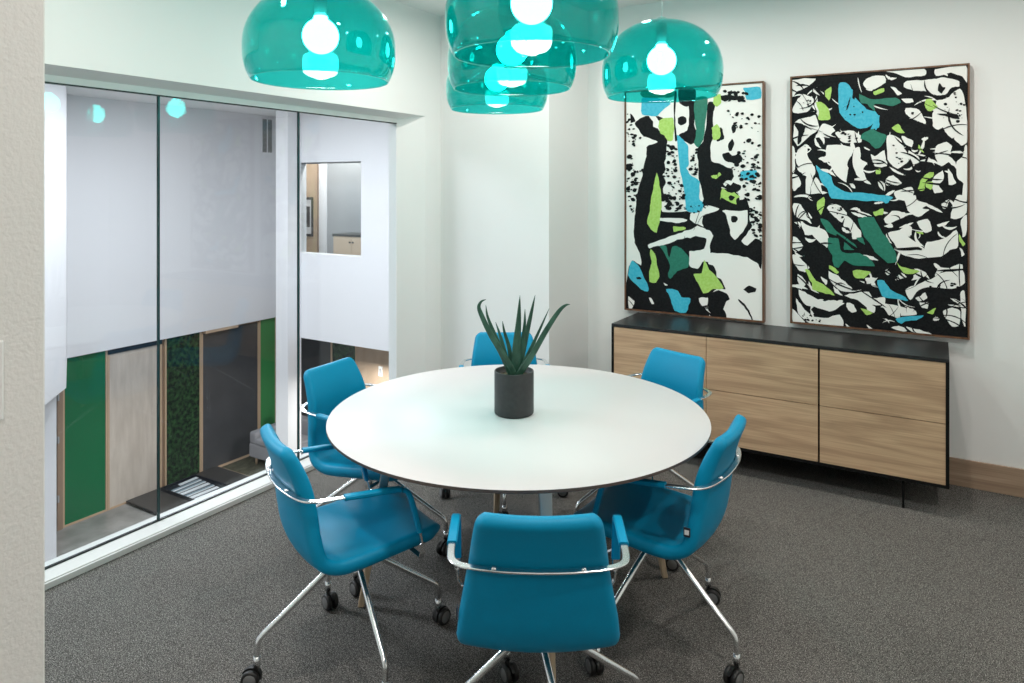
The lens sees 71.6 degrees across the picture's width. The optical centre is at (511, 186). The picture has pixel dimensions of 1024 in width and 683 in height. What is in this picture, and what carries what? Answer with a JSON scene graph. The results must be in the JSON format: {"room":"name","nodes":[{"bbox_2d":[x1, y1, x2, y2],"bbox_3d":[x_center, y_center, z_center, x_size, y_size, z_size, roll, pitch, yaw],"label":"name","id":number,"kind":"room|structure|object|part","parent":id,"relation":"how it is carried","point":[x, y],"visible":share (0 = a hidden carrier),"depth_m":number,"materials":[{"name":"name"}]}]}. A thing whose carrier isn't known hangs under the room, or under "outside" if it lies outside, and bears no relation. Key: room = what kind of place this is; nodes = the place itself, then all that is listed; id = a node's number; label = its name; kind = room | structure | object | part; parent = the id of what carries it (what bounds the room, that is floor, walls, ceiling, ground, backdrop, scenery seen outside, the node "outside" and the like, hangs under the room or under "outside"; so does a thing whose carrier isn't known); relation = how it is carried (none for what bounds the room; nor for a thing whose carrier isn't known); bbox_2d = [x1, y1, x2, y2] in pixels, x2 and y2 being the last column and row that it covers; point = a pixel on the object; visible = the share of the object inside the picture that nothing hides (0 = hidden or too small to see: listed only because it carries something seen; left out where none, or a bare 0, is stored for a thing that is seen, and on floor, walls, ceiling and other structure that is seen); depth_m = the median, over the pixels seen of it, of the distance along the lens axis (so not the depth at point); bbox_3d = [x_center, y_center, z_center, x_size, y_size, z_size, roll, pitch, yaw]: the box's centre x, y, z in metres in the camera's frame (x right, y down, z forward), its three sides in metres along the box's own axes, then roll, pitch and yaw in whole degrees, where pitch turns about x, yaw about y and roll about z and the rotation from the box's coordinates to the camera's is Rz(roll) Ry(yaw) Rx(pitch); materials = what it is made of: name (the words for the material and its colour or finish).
{"room":"office","nodes":[
{"label":"office","id":0,"kind":"room"},
{"bbox_2d":[0,0,44,682],"bbox_3d":[-1.691,0.198,1.622,2.086,2.920,0.158,0,0,31],"label":"wall","id":1,"kind":"structure","parent":0,"point":[22,22],"depth_m":1.12,"materials":[{"name":"white paint"}]},
{"bbox_2d":[0,340,3,420],"bbox_3d":[-0.805,0.298,1.063,0.010,0.124,0.079,0,0,31],"label":"light switch","id":2,"kind":"object","parent":1,"relation":"attached to","point":[1,341],"visible":1,"depth_m":1.09,"materials":[{"name":"white plastic"}]},
{"bbox_2d":[45,396,55,561],"bbox_3d":[-6.775,3.948,9.466,1.550,2.620,0.550,0,0,31],"label":"wall column","id":3,"kind":"structure","parent":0,"point":[50,407],"depth_m":9.24,"materials":[{"name":"white paint"}]},
{"bbox_2d":[45,84,66,403],"bbox_3d":[-6.382,0.608,9.344,2.450,4.060,2.245,0,0,31],"label":"wall","id":4,"kind":"structure","parent":0,"point":[55,95],"depth_m":8.94,"materials":[{"name":"white paint"}]},
{"bbox_2d":[56,394,58,530],"bbox_3d":[-6.955,3.948,10.837,0.110,2.620,0.035,0,0,31],"label":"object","id":5,"kind":"object","parent":4,"relation":"attached to","point":[57,396],"visible":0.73,"depth_m":10.85,"materials":[{"name":"silver metal"}]},
{"bbox_2d":[56,503,156,556],"bbox_3d":[-4.435,5.308,7.973,8.900,0.100,12.100,0,0,31],"label":"floor","id":6,"kind":"structure","parent":0,"point":[70,538],"depth_m":11.00,"materials":[{"name":"concrete"}]},
{"bbox_2d":[126,466,248,513],"bbox_3d":[-4.801,5.228,11.810,2.680,0.060,1.720,0,0,31],"label":"platform","id":7,"kind":"object","parent":6,"relation":"on","point":[147,501],"visible":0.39,"depth_m":11.92,"materials":[{"name":"grey laminate"}]},
{"bbox_2d":[161,474,227,500],"bbox_3d":[-5.409,5.173,12.187,1.010,0.050,0.680,0,0,31],"label":"tray","id":8,"kind":"object","parent":7,"relation":"on","point":[167,488],"visible":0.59,"depth_m":12.30,"materials":[{"name":"black"}]},
{"bbox_2d":[171,479,201,491],"bbox_3d":[-5.650,5.178,12.320,0.072,0.015,0.560,0,0,29],"label":"magazine","id":9,"kind":"object","parent":8,"relation":"in","point":[197,480],"visible":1,"depth_m":12.30,"materials":[{"name":"white paper"}]},
{"bbox_2d":[178,477,197,485],"bbox_3d":[-5.694,5.178,12.498,0.060,0.015,0.360,0,0,28],"label":"magazine","id":10,"kind":"object","parent":8,"relation":"in","point":[194,478],"visible":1,"depth_m":12.48,"materials":[{"name":"white paper"}]},
{"bbox_2d":[176,481,205,492],"bbox_3d":[-5.544,5.178,12.244,0.072,0.015,0.560,0,0,30],"label":"magazine","id":11,"kind":"object","parent":8,"relation":"in","point":[201,482],"visible":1,"depth_m":12.25,"materials":[{"name":"white paper"}]},
{"bbox_2d":[180,483,209,494],"bbox_3d":[-5.437,5.178,12.168,0.072,0.015,0.560,0,0,31],"label":"magazine","id":12,"kind":"object","parent":8,"relation":"in","point":[205,484],"visible":1,"depth_m":12.18,"materials":[{"name":"white paper"}]},
{"bbox_2d":[184,484,214,496],"bbox_3d":[-5.331,5.178,12.093,0.072,0.015,0.560,0,0,32],"label":"magazine","id":13,"kind":"object","parent":8,"relation":"in","point":[212,485],"visible":1,"depth_m":12.10,"materials":[{"name":"white paper"}]},
{"bbox_2d":[190,486,218,497],"bbox_3d":[-5.225,5.178,12.018,0.072,0.015,0.560,0,0,33],"label":"magazine","id":14,"kind":"object","parent":8,"relation":"in","point":[216,487],"visible":1,"depth_m":12.03,"materials":[{"name":"white paper"}]},
{"bbox_2d":[219,455,271,475],"bbox_3d":[-4.004,5.248,13.156,2.700,0.020,1.370,0,0,31],"label":"area rug","id":15,"kind":"object","parent":6,"relation":"on","point":[246,465],"visible":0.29,"depth_m":13.32,"materials":[{"name":"beige carpet"}]},
{"bbox_2d":[249,415,307,463],"bbox_3d":[-3.780,4.839,13.179,2.300,0.801,0.860,0,0,31],"label":"sofa","id":16,"kind":"object","parent":15,"relation":"on","point":[257,448],"visible":0.16,"depth_m":13.35,"materials":[{"name":"grey fabric"}]},
{"bbox_3d":[-4.675,4.738,13.729,0.200,0.240,0.840,0,0,31],"label":"armrest","id":17,"kind":"part","parent":16,"relation":"part of","materials":[{"name":"grey fabric"}]},
{"bbox_2d":[256,434,307,446],"bbox_3d":[-4.240,4.773,13.327,0.940,0.130,0.640,0,0,31],"label":"seat cushion","id":18,"kind":"object","parent":16,"relation":"on","point":[304,437],"depth_m":13.26,"materials":[{"name":"grey fabric"}]},
{"bbox_2d":[301,442,307,454],"bbox_3d":[-3.432,4.773,12.842,0.935,0.130,0.640,0,0,31],"label":"seat cushion","id":19,"kind":"object","parent":16,"relation":"on","point":[303,444],"depth_m":12.93,"materials":[{"name":"grey fabric"}]},
{"bbox_3d":[-3.615,4.638,13.454,2.300,0.400,0.220,0,0,31],"label":"backrest","id":20,"kind":"part","parent":16,"relation":"part of","materials":[{"name":"grey fabric"}]},
{"bbox_2d":[67,95,275,357],"bbox_3d":[-8.053,0.608,9.768,0.850,4.060,11.450,0,0,31],"label":"wall","id":21,"kind":"structure","parent":0,"point":[218,187],"depth_m":12.30,"materials":[{"name":"white paint"}]},
{"bbox_2d":[261,118,272,153],"bbox_3d":[-4.891,-1.022,14.185,0.020,0.700,0.280,0,0,31],"label":"air vent","id":22,"kind":"object","parent":21,"relation":"in","point":[266,123],"visible":1,"depth_m":14.18,"materials":[{"name":"grey metal"}]},
{"bbox_2d":[67,86,275,116],"bbox_3d":[-4.548,-1.472,7.662,9.028,0.100,11.450,0,0,31],"label":"ceiling","id":23,"kind":"structure","parent":0,"point":[76,91],"depth_m":11.81,"materials":[{"name":"white paint"}]},
{"bbox_2d":[162,321,257,486],"bbox_3d":[-8.061,3.948,9.860,0.740,2.620,11.600,0,0,31],"label":"wall","id":24,"kind":"structure","parent":0,"point":[254,321],"depth_m":12.40,"materials":[{"name":"brown wood"}]},
{"bbox_2d":[57,391,62,530],"bbox_3d":[-6.980,3.948,10.844,0.100,2.620,0.200,0,0,31],"label":"trim","id":25,"kind":"structure","parent":24,"relation":"attached to","point":[60,402],"depth_m":10.88,"materials":[{"name":"brown wood"}]},
{"bbox_2d":[63,350,107,527],"bbox_3d":[-6.764,3.949,11.245,0.047,2.619,0.690,0,0,31],"label":"wall panel","id":26,"kind":"object","parent":24,"relation":"attached to","point":[85,394],"visible":0.88,"depth_m":11.24,"materials":[{"name":"green"}]},
{"bbox_2d":[108,344,161,509],"bbox_3d":[-6.343,3.994,11.946,0.047,2.529,0.935,0,0,31],"label":"wall panel","id":27,"kind":"object","parent":24,"relation":"attached to","point":[132,374],"visible":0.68,"depth_m":11.90,"materials":[{"name":"brown wood"}]},
{"bbox_2d":[108,340,161,354],"bbox_3d":[-6.342,2.682,11.945,0.060,0.088,0.935,0,0,31],"label":"trim","id":28,"kind":"structure","parent":24,"relation":"attached to","point":[153,343],"depth_m":11.89,"materials":[{"name":"black metal"}]},
{"bbox_2d":[163,332,200,485],"bbox_3d":[-5.888,3.949,12.702,0.047,2.619,0.710,0,0,31],"label":"wall panel","id":29,"kind":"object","parent":24,"relation":"attached to","point":[181,354],"depth_m":12.67,"materials":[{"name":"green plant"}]},
{"bbox_2d":[201,325,237,333],"bbox_3d":[-5.473,2.662,13.322,0.130,0.048,0.700,0,0,31],"label":"trim","id":30,"kind":"structure","parent":24,"relation":"attached to","point":[234,326],"depth_m":13.24,"materials":[{"name":"beige wood"}]},
{"bbox_2d":[201,322,258,471],"bbox_3d":[-5.372,3.974,13.561,0.047,2.569,1.285,0,0,31],"label":"wall panel","id":31,"kind":"object","parent":24,"relation":"attached to","point":[230,357],"visible":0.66,"depth_m":13.49,"materials":[{"name":"grey fabric"}]},
{"bbox_2d":[258,317,275,427],"bbox_3d":[-4.929,3.949,14.299,0.047,2.619,0.425,0,0,31],"label":"wall panel","id":32,"kind":"object","parent":24,"relation":"attached to","point":[267,327],"visible":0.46,"depth_m":14.29,"materials":[{"name":"green"}]},
{"bbox_2d":[45,0,424,122],"bbox_3d":[-1.583,-0.856,3.662,0.170,0.813,3.450,0,0,31],"label":"wall","id":33,"kind":"structure","parent":0,"point":[191,49],"depth_m":3.77,"materials":[{"name":"white paint"}]},
{"bbox_2d":[45,81,396,569],"bbox_3d":[-1.652,0.590,3.587,0.015,2.077,3.252,0,0,31],"label":"window","id":34,"kind":"structure","parent":33,"relation":"in","point":[158,96],"depth_m":3.47,"materials":[{"name":"black metal"}]},
{"bbox_2d":[276,110,300,455],"bbox_3d":[-3.893,1.918,12.371,0.300,6.680,0.298,0,0,31],"label":"wall pier","id":35,"kind":"object","parent":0,"point":[286,122],"visible":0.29,"depth_m":12.25,"materials":[{"name":"white paint"}]},
{"bbox_2d":[306,163,360,253],"bbox_3d":[-2.517,0.118,13.010,4.200,3.080,0.150,0,0,31],"label":"wall","id":36,"kind":"structure","parent":0,"point":[343,179],"depth_m":13.47,"materials":[{"name":"grey paint"}]},
{"bbox_2d":[306,200,310,233],"bbox_3d":[-3.965,0.578,13.795,0.220,0.660,0.015,0,0,31],"label":"print","id":37,"kind":"object","parent":36,"relation":"attached to","point":[308,202],"depth_m":13.77,"materials":[{"name":"white paint"}]},
{"bbox_2d":[306,197,312,236],"bbox_3d":[-3.968,0.578,13.788,0.280,0.760,0.030,0,0,31],"label":"wall frame","id":38,"kind":"object","parent":36,"relation":"attached to","point":[309,200],"visible":0.6,"depth_m":13.76,"materials":[{"name":"grey laminate"}]},
{"bbox_2d":[317,164,318,252],"bbox_3d":[-3.692,0.118,13.698,0.020,3.080,0.160,0,0,31],"label":"trim","id":39,"kind":"structure","parent":36,"relation":"attached to","point":[317,164],"depth_m":13.63,"materials":[{"name":"brown wood"}]},
{"bbox_2d":[301,113,388,350],"bbox_3d":[-1.149,0.608,11.015,6.400,4.060,0.200,0,0,31],"label":"wall","id":40,"kind":"structure","parent":0,"point":[345,298],"depth_m":11.81,"materials":[{"name":"white paint"}]},
{"bbox_2d":[301,161,360,163],"bbox_3d":[-3.077,0.364,12.168,1.487,1.582,0.020,0,0,31],"label":"trim","id":41,"kind":"structure","parent":40,"relation":"attached to","point":[355,161],"depth_m":12.19,"materials":[{"name":"silver metal"}]},
{"bbox_2d":[389,0,587,379],"bbox_3d":[-0.100,0.198,5.164,1.165,2.920,1.050,0,0,31],"label":"wall","id":42,"kind":"structure","parent":0,"point":[490,203],"depth_m":5.00,"materials":[{"name":"white paint"}]},
{"bbox_2d":[45,453,308,569],"bbox_3d":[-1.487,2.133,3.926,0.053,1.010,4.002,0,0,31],"label":"trim","id":43,"kind":"structure","parent":42,"relation":"attached to","point":[149,520],"depth_m":3.47,"materials":[{"name":"grey metal"}]},
{"bbox_2d":[45,457,314,589],"bbox_3d":[-1.547,1.693,3.640,0.110,0.130,3.450,0,0,31],"label":"trim","id":44,"kind":"structure","parent":42,"relation":"attached to","point":[60,573],"depth_m":3.35,"materials":[{"name":"grey"}]},
{"bbox_2d":[394,0,668,15],"bbox_3d":[0.041,-1.322,1.317,5.370,0.120,7.500,0,0,31],"label":"ceiling","id":45,"kind":"structure","parent":0,"point":[437,7],"depth_m":4.91,"materials":[{"name":"white paint"}]},
{"bbox_2d":[241,0,395,89],"bbox_3d":[-0.671,-0.805,2.490,0.536,0.869,0.536,0,0,31],"label":"pendant lamp","id":46,"kind":"object","parent":45,"relation":"hanging from","point":[320,35],"visible":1,"depth_m":2.45,"materials":[{"name":"teal glass"}]},
{"bbox_2d":[314,0,326,14],"bbox_3d":[-0.671,-0.650,2.490,0.043,0.086,0.043,0,0,31],"label":"socket","id":47,"kind":"object","parent":46,"relation":"attached to","point":[320,6],"depth_m":2.47,"materials":[{"name":"grey"}]},
{"bbox_3d":[-0.671,-0.533,2.490,0.125,0.132,0.125,0,0,31],"label":"bulb","id":48,"kind":"part","parent":46,"relation":"part of","materials":[{"name":"white glass"}]},
{"bbox_2d":[446,10,547,113],"bbox_3d":[-0.076,-0.829,3.620,0.536,0.869,0.536,0,0,31],"label":"pendant lamp","id":49,"kind":"object","parent":45,"relation":"hanging from","point":[496,77],"visible":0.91,"depth_m":3.58,"materials":[{"name":"teal"}]},
{"bbox_2d":[493,46,500,63],"bbox_3d":[-0.076,-0.673,3.620,0.043,0.086,0.043,0,0,31],"label":"socket","id":50,"kind":"object","parent":49,"relation":"attached to","point":[496,60],"depth_m":3.60,"materials":[{"name":"grey"}]},
{"bbox_3d":[-0.076,-0.560,3.620,0.520,0.333,0.520,0,0,31],"label":"lamp shade","id":51,"kind":"part","parent":49,"relation":"part of","materials":[{"name":"teal plastic"}]},
{"bbox_3d":[-0.076,-0.556,3.620,0.125,0.132,0.125,0,0,31],"label":"bulb","id":52,"kind":"part","parent":49,"relation":"part of","materials":[{"name":"white glass"}]},
{"bbox_2d":[447,4,576,96],"bbox_3d":[0.000,-0.829,2.860,0.536,0.869,0.536,0,0,31],"label":"pendant lamp","id":53,"kind":"object","parent":45,"relation":"hanging from","point":[509,52],"visible":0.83,"depth_m":2.82,"materials":[{"name":"teal glass"}]},
{"bbox_3d":[0.000,-0.556,2.860,0.125,0.132,0.125,0,0,31],"label":"bulb","id":54,"kind":"part","parent":53,"relation":"part of","materials":[{"name":"white glass"}]},
{"bbox_2d":[507,8,516,30],"bbox_3d":[0.000,-0.673,2.860,0.043,0.086,0.043,0,0,31],"label":"socket","id":55,"kind":"object","parent":53,"relation":"attached to","point":[511,19],"depth_m":2.84,"materials":[{"name":"grey"}]},
{"bbox_2d":[445,0,618,68],"bbox_3d":[0.059,-0.829,2.135,0.536,0.869,0.536,0,0,31],"label":"pendant lamp","id":56,"kind":"object","parent":45,"relation":"hanging from","point":[530,12],"visible":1,"depth_m":2.09,"materials":[{"name":"teal glass"}]},
{"bbox_3d":[0.059,-0.556,2.135,0.125,0.132,0.125,0,0,31],"label":"bulb","id":57,"kind":"part","parent":56,"relation":"part of","materials":[{"name":"white glass"}]},
{"bbox_2d":[602,0,723,102],"bbox_3d":[0.653,-0.829,3.100,0.536,0.869,0.536,0,0,31],"label":"pendant lamp","id":58,"kind":"object","parent":45,"relation":"hanging from","point":[661,60],"visible":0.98,"depth_m":3.06,"materials":[{"name":"teal glass"}]},
{"bbox_3d":[0.653,-0.556,3.100,0.125,0.132,0.125,0,0,31],"label":"bulb","id":59,"kind":"part","parent":58,"relation":"part of","materials":[{"name":"white glass"}]},
{"bbox_2d":[657,22,666,42],"bbox_3d":[0.653,-0.673,3.100,0.043,0.086,0.043,0,0,31],"label":"socket","id":60,"kind":"object","parent":58,"relation":"attached to","point":[661,26],"depth_m":3.08,"materials":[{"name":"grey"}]},
{"bbox_2d":[45,444,1023,682],"bbox_3d":[0.088,1.718,1.230,5.200,0.120,7.400,0,0,31],"label":"floor","id":61,"kind":"structure","parent":0,"point":[822,574],"depth_m":2.85,"materials":[{"name":"carpet"}]},
{"bbox_2d":[240,424,450,682],"bbox_3d":[-0.576,1.245,2.520,0.618,0.826,0.632,0,0,22],"label":"office chair","id":62,"kind":"object","parent":61,"relation":"on","point":[357,531],"visible":0.95,"depth_m":2.38,"materials":[{"name":"teal leather"}]},
{"bbox_3d":[-0.713,1.428,2.436,0.330,0.310,0.021,0,0,-30],"label":"leg","id":63,"kind":"part","parent":62,"relation":"part of","materials":[{"name":"silver metal"}]},
{"bbox_3d":[-0.649,1.428,2.671,0.022,0.310,0.330,0,0,-30],"label":"leg","id":64,"kind":"part","parent":62,"relation":"part of","materials":[{"name":"silver metal"}]},
{"bbox_3d":[-0.615,1.116,2.490,0.451,0.287,0.516,0,0,-32],"label":"arm frame","id":65,"kind":"part","parent":62,"relation":"part of","materials":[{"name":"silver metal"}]},
{"bbox_3d":[-0.477,1.428,2.373,0.021,0.310,0.330,0,0,-30],"label":"leg","id":66,"kind":"part","parent":62,"relation":"part of","materials":[{"name":"silver metal"}]},
{"bbox_3d":[-0.414,1.428,2.608,0.330,0.310,0.022,0,0,-30],"label":"leg","id":67,"kind":"part","parent":62,"relation":"part of","materials":[{"name":"silver metal"}]},
{"bbox_2d":[300,357,447,596],"bbox_3d":[-0.637,1.245,3.235,0.604,0.826,0.575,0,0,40],"label":"office chair","id":68,"kind":"object","parent":61,"relation":"on","point":[327,385],"visible":0.44,"depth_m":3.21,"materials":[{"name":"blue plastic"}]},
{"bbox_3d":[-0.799,1.428,3.235,0.330,0.310,0.022,0,0,2],"label":"leg","id":69,"kind":"part","parent":68,"relation":"part of","materials":[{"name":"silver metal"}]},
{"bbox_3d":[-0.681,1.116,3.258,0.451,0.287,0.516,0,0,28],"label":"arm frame","id":70,"kind":"part","parent":68,"relation":"part of","materials":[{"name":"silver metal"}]},
{"bbox_3d":[-0.455,1.428,3.223,0.330,0.310,0.022,0,0,2],"label":"leg","id":71,"kind":"part","parent":68,"relation":"part of","materials":[{"name":"silver metal"}]},
{"bbox_2d":[439,332,567,513],"bbox_3d":[-0.042,1.245,3.818,0.616,0.826,0.630,0,0,31],"label":"office chair","id":72,"kind":"object","parent":61,"relation":"on","point":[485,352],"visible":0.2,"depth_m":4.02,"materials":[{"name":"teal fabric"}]},
{"bbox_3d":[-0.037,1.428,3.636,0.022,0.310,0.330,0,0,0],"label":"leg","id":73,"kind":"part","parent":72,"relation":"part of","materials":[{"name":"silver metal"}]},
{"bbox_3d":[-0.039,1.116,3.868,0.516,0.287,0.451,0,0,-2],"label":"arm frame","id":74,"kind":"part","parent":72,"relation":"part of","materials":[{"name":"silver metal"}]},
{"bbox_2d":[326,364,710,682],"bbox_3d":[0.025,1.288,2.914,1.526,0.740,1.526,0,0,31],"label":"round table","id":75,"kind":"object","parent":61,"relation":"on","point":[587,429],"visible":0.82,"depth_m":2.65,"materials":[{"name":"white laminate"}]},
{"bbox_3d":[-0.530,1.302,2.821,0.160,0.712,0.042,0,0,-10],"label":"leg","id":76,"kind":"part","parent":75,"relation":"part of","materials":[{"name":"brown wood"}]},
{"bbox_3d":[-0.068,1.302,3.470,0.042,0.712,0.160,0,0,-10],"label":"leg","id":77,"kind":"part","parent":75,"relation":"part of","materials":[{"name":"brown wood"}]},
{"bbox_2d":[494,366,533,418],"bbox_3d":[0.008,0.831,2.884,0.160,0.174,0.160,0,0,31],"label":"pot","id":78,"kind":"object","parent":75,"relation":"on","point":[513,387],"depth_m":2.82,"materials":[{"name":"grey ceramic"}]},
{"bbox_2d":[477,296,569,418],"bbox_3d":[0.054,0.679,2.873,0.362,0.478,0.160,0,0,13],"label":"aloe","id":79,"kind":"object","parent":75,"relation":"on","point":[513,381],"visible":1,"depth_m":2.84,"materials":[{"name":"green plant"}]},
{"bbox_3d":[0.118,1.302,2.358,0.042,0.712,0.160,0,0,-10],"label":"leg","id":80,"kind":"part","parent":75,"relation":"part of","materials":[{"name":"brown wood"}]},
{"bbox_3d":[0.581,1.302,3.007,0.160,0.712,0.042,0,0,-10],"label":"leg","id":81,"kind":"part","parent":75,"relation":"part of","materials":[{"name":"brown wood"}]},
{"bbox_2d":[447,512,640,682],"bbox_3d":[0.070,1.245,2.071,0.586,0.826,0.620,0,0,19],"label":"office chair","id":82,"kind":"object","parent":61,"relation":"on","point":[543,585],"visible":1,"depth_m":1.83,"materials":[{"name":"teal fabric"}]},
{"bbox_3d":[-0.092,1.428,2.032,0.330,0.310,0.021,0,0,-16],"label":"leg","id":83,"kind":"part","parent":82,"relation":"part of","materials":[{"name":"silver metal"}]},
{"bbox_3d":[0.072,1.116,2.019,0.516,0.287,0.451,0,0,1],"label":"arm frame","id":84,"kind":"part","parent":82,"relation":"part of","materials":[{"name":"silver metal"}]},
{"bbox_3d":[0.121,1.428,1.914,0.022,0.310,0.330,0,0,-16],"label":"leg","id":85,"kind":"part","parent":82,"relation":"part of","materials":[{"name":"silver metal"}]},
{"bbox_3d":[0.239,1.428,2.127,0.330,0.310,0.022,0,0,-16],"label":"leg","id":86,"kind":"part","parent":82,"relation":"part of","materials":[{"name":"silver metal"}]},
{"bbox_2d":[575,347,711,570],"bbox_3d":[0.633,1.245,3.423,0.574,0.826,0.612,0,0,36],"label":"office chair","id":87,"kind":"object","parent":61,"relation":"on","point":[683,373],"visible":0.29,"depth_m":3.51,"materials":[{"name":"blue plastic"}]},
{"bbox_3d":[0.460,1.428,3.386,0.330,0.310,0.022,0,0,-9],"label":"leg","id":88,"kind":"part","parent":87,"relation":"part of","materials":[{"name":"silver metal"}]},
{"bbox_3d":[0.677,1.116,3.451,0.451,0.287,0.516,0,0,-39],"label":"arm frame","id":89,"kind":"part","parent":87,"relation":"part of","materials":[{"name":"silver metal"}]},
{"bbox_3d":[0.800,1.428,3.440,0.330,0.310,0.022,0,0,-9],"label":"leg","id":90,"kind":"part","parent":87,"relation":"part of","materials":[{"name":"silver metal"}]},
{"bbox_2d":[574,414,746,682],"bbox_3d":[0.545,1.245,2.618,0.617,0.826,0.583,0,0,14],"label":"office chair","id":91,"kind":"object","parent":61,"relation":"on","point":[660,521],"visible":0.73,"depth_m":2.46,"materials":[{"name":"teal fabric"}]},
{"bbox_3d":[0.405,1.428,2.506,0.330,0.310,0.022,0,0,-41],"label":"leg","id":92,"kind":"part","parent":91,"relation":"part of","materials":[{"name":"silver metal"}]},
{"bbox_3d":[0.665,1.428,2.732,0.330,0.310,0.021,0,0,-41],"label":"leg","id":93,"kind":"part","parent":91,"relation":"part of","materials":[{"name":"silver metal"}]},
{"bbox_3d":[0.587,1.116,2.587,0.451,0.287,0.516,0,0,31],"label":"arm frame","id":94,"kind":"part","parent":91,"relation":"part of","materials":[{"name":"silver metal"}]},
{"bbox_3d":[0.648,1.428,2.488,0.021,0.310,0.330,0,0,-41],"label":"leg","id":95,"kind":"part","parent":91,"relation":"part of","materials":[{"name":"silver metal"}]},
{"bbox_2d":[611,312,948,507],"bbox_3d":[1.520,1.258,4.197,1.810,0.800,0.460,0,0,31],"label":"sideboard","id":96,"kind":"object","parent":61,"relation":"on","point":[876,405],"visible":0.73,"depth_m":3.87,"materials":[{"name":"black paint"}]},
{"bbox_3d":[0.893,1.030,4.318,0.579,0.303,0.019,0,0,31],"label":"drawer","id":97,"kind":"part","parent":96,"relation":"part of","materials":[{"name":"brown wood"}]},
{"bbox_3d":[0.893,1.338,4.318,0.579,0.304,0.019,0,0,31],"label":"drawer","id":98,"kind":"part","parent":96,"relation":"part of","materials":[{"name":"brown wood"}]},
{"bbox_3d":[1.403,1.030,4.012,0.604,0.303,0.019,0,0,31],"label":"drawer","id":99,"kind":"part","parent":96,"relation":"part of","materials":[{"name":"brown wood"}]},
{"bbox_3d":[1.403,1.338,4.012,0.604,0.304,0.019,0,0,31],"label":"drawer","id":100,"kind":"part","parent":96,"relation":"part of","materials":[{"name":"brown wood"}]},
{"bbox_3d":[1.920,1.030,3.701,0.582,0.303,0.019,0,0,31],"label":"drawer","id":101,"kind":"part","parent":96,"relation":"part of","materials":[{"name":"brown wood"}]},
{"bbox_3d":[1.920,1.338,3.701,0.582,0.304,0.019,0,0,31],"label":"drawer","id":102,"kind":"part","parent":96,"relation":"part of","materials":[{"name":"brown wood"}]},
{"bbox_3d":[2.023,1.582,3.672,0.040,0.152,0.040,0,0,31],"label":"leg","id":103,"kind":"part","parent":96,"relation":"part of","materials":[{"name":"black paint"}]},
{"bbox_2d":[588,0,1023,468],"bbox_3d":[2.371,0.248,4.155,4.300,3.020,0.235,0,0,31],"label":"wall","id":104,"kind":"structure","parent":0,"point":[772,42],"depth_m":4.24,"materials":[{"name":"white paint"}]},
{"bbox_2d":[624,81,765,322],"bbox_3d":[1.189,0.093,4.696,0.927,1.512,0.055,0,0,31],"label":"painting","id":105,"kind":"object","parent":104,"relation":"attached to","point":[695,161],"visible":1,"depth_m":4.66,"materials":[{"name":"multicoloured paint"}]},
{"bbox_2d":[790,63,969,339],"bbox_3d":[2.116,0.079,4.139,0.927,1.512,0.055,0,0,31],"label":"painting","id":106,"kind":"object","parent":104,"relation":"attached to","point":[880,159],"visible":1,"depth_m":4.10,"materials":[{"name":"multicoloured paint"}]},
{"bbox_2d":[949,457,1023,497],"bbox_3d":[2.219,1.583,4.100,3.903,0.150,0.015,0,0,31],"label":"baseboard","id":107,"kind":"structure","parent":104,"relation":"attached to","point":[989,477],"depth_m":3.87,"materials":[{"name":"brown wood"}]},
{"bbox_3d":[-2.802,1.708,12.691,4.360,0.100,0.970,0,0,31],"label":"floor","id":108,"kind":"structure","parent":0,"visible":0},
{"bbox_2d":[332,232,360,254],"bbox_3d":[-2.281,1.250,12.500,1.970,0.815,0.500,0,0,31],"label":"base cabinet","id":109,"kind":"object","parent":108,"relation":"on","point":[349,243],"visible":0.22,"depth_m":12.63,"materials":[{"name":"beige wood"}]},
{"bbox_3d":[-3.024,1.248,12.690,0.440,0.700,0.019,0,0,31],"label":"door","id":110,"kind":"part","parent":109,"relation":"part of","materials":[{"name":"beige wood"}]},
{"bbox_2d":[332,232,360,236],"bbox_3d":[-2.276,0.862,12.509,1.970,0.038,0.480,0,0,31],"label":"countertop","id":111,"kind":"structure","parent":109,"relation":"on","point":[350,234],"depth_m":12.69,"materials":[{"name":"black stone"}]},
{"bbox_3d":[-2.641,1.248,12.459,0.445,0.700,0.019,0,0,31],"label":"door","id":112,"kind":"part","parent":109,"relation":"part of","materials":[{"name":"beige wood"}]},
{"bbox_3d":[-1.384,3.948,12.527,7.960,2.620,0.150,0,0,31],"label":"wall","id":113,"kind":"structure","parent":0,"visible":0},
{"bbox_2d":[301,338,330,415],"bbox_3d":[-3.923,3.949,13.941,1.030,2.618,0.042,0,0,31],"label":"wall panel","id":114,"kind":"object","parent":113,"relation":"attached to","point":[314,353],"visible":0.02,"depth_m":13.95,"materials":[{"name":"grey stone"}]},
{"bbox_2d":[331,342,354,361],"bbox_3d":[-3.207,3.949,13.510,0.638,2.618,0.042,0,0,31],"label":"wall","id":115,"kind":"structure","parent":113,"relation":"attached to","point":[338,351],"depth_m":13.52,"materials":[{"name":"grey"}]},
{"bbox_2d":[355,346,388,387],"bbox_3d":[-2.234,3.949,12.926,1.628,2.618,0.042,0,0,31],"label":"wall panel","id":116,"kind":"object","parent":113,"relation":"attached to","point":[368,361],"visible":0.02,"depth_m":13.12,"materials":[{"name":"brown wood"}]},
{"bbox_2d":[379,366,382,375],"bbox_3d":[-2.411,3.378,13.011,0.090,0.180,0.016,0,0,31],"label":"wall outlet","id":117,"kind":"object","parent":116,"relation":"attached to","point":[380,367],"visible":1,"depth_m":13.00,"materials":[{"name":"white plastic"}]}
]}

